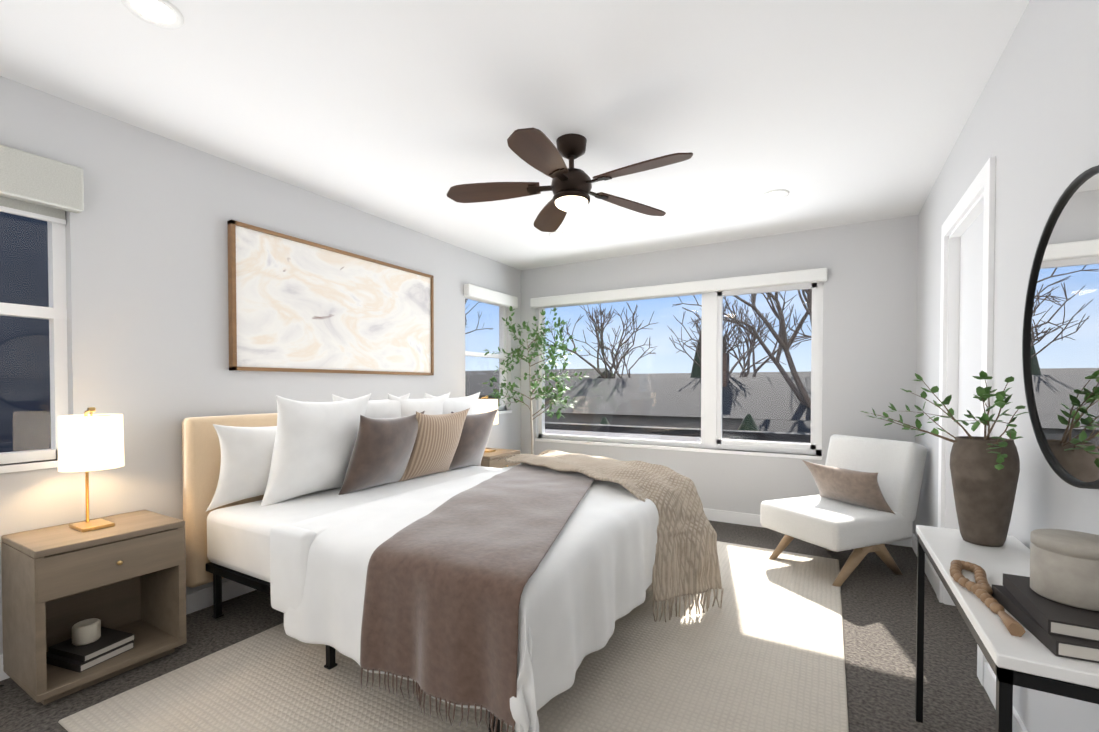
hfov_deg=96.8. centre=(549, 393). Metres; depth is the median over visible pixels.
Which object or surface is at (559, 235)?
recessed light
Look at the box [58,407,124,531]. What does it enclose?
lamp
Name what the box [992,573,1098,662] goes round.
books
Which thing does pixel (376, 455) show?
pillow
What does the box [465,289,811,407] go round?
bare trees
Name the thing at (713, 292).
window
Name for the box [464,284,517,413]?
window
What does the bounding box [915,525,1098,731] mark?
console table
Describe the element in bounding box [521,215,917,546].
wall
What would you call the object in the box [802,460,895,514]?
pillow
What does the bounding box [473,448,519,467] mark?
nightstand
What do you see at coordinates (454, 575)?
blanket
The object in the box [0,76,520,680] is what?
wall
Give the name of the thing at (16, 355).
window pane
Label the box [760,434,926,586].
chair
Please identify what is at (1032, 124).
wall
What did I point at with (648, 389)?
wall
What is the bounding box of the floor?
[0,520,995,731]
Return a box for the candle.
[72,618,100,645]
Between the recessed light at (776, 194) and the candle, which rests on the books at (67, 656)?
the candle
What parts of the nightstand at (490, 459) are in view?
drawer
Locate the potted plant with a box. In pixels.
[482,306,587,454]
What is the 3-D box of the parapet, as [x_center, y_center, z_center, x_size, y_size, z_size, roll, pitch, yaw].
[2.508,2.446,6.527,10.000,3.400,2.700,1,1,30]
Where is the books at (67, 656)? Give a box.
[46,627,134,672]
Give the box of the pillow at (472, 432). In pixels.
[449,409,497,469]
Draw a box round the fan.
[447,128,692,231]
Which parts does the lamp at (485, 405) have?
lamp shade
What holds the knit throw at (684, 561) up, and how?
on the bed
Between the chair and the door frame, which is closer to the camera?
the door frame
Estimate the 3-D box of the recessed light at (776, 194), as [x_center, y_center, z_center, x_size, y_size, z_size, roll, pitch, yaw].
[1.547,-1.362,3.339,0.170,0.010,0.170,1,1,30]
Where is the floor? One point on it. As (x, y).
(879, 604)
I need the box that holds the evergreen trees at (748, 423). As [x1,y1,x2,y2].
[599,328,759,430]
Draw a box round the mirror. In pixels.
[1022,165,1098,488]
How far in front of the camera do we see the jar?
1.03 m
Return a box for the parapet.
[545,429,810,443]
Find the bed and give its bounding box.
[182,392,723,731]
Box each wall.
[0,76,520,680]
[465,353,810,442]
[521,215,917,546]
[912,0,1098,731]
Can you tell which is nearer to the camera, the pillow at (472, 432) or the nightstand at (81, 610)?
the nightstand at (81, 610)
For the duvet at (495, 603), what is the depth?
1.84 m
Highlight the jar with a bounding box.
[1030,529,1098,611]
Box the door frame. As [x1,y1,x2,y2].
[937,156,995,685]
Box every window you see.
[0,144,83,472]
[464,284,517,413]
[530,268,826,459]
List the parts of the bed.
headboard, frame, mattress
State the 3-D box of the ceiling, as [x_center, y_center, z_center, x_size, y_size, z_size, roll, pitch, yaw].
[-0.327,-1.390,1.888,3.950,0.100,6.660,1,1,30]
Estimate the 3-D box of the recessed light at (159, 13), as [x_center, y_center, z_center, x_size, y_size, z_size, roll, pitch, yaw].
[-1.377,-1.335,1.695,0.170,0.010,0.170,1,1,30]
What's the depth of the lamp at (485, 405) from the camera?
4.58 m
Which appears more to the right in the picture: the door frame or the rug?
the door frame
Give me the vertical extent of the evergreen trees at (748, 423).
14.000 m
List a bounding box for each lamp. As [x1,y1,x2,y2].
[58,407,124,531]
[476,396,497,451]
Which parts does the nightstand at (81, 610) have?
drawer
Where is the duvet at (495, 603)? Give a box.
[284,465,658,731]
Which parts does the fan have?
blade, blade, blade, motor, blade, blade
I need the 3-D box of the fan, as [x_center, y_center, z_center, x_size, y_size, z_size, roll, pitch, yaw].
[0.124,-1.169,2.572,1.284,0.364,1.277,1,1,30]
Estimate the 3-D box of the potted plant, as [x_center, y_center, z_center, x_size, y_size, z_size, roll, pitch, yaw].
[-0.167,0.136,4.816,0.928,2.074,0.930,1,1,30]
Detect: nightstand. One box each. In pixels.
[1,510,186,704]
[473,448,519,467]
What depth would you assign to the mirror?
1.27 m
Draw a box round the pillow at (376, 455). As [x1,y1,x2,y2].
[338,411,424,494]
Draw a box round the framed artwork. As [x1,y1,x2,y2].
[227,220,433,374]
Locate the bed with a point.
(402, 537)
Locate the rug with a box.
[58,541,848,731]
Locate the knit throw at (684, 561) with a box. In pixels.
[505,450,721,601]
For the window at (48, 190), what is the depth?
2.19 m
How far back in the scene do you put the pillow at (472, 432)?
3.84 m
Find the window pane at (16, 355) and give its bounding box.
[0,212,50,452]
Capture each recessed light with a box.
[121,0,183,28]
[548,232,567,237]
[762,189,788,199]
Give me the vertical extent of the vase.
0.567 m
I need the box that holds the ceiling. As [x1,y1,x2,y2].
[0,0,1029,269]
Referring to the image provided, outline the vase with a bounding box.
[860,371,1028,546]
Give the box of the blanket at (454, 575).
[360,463,594,725]
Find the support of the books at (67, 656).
on the nightstand at (81, 610)
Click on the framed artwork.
(295, 304)

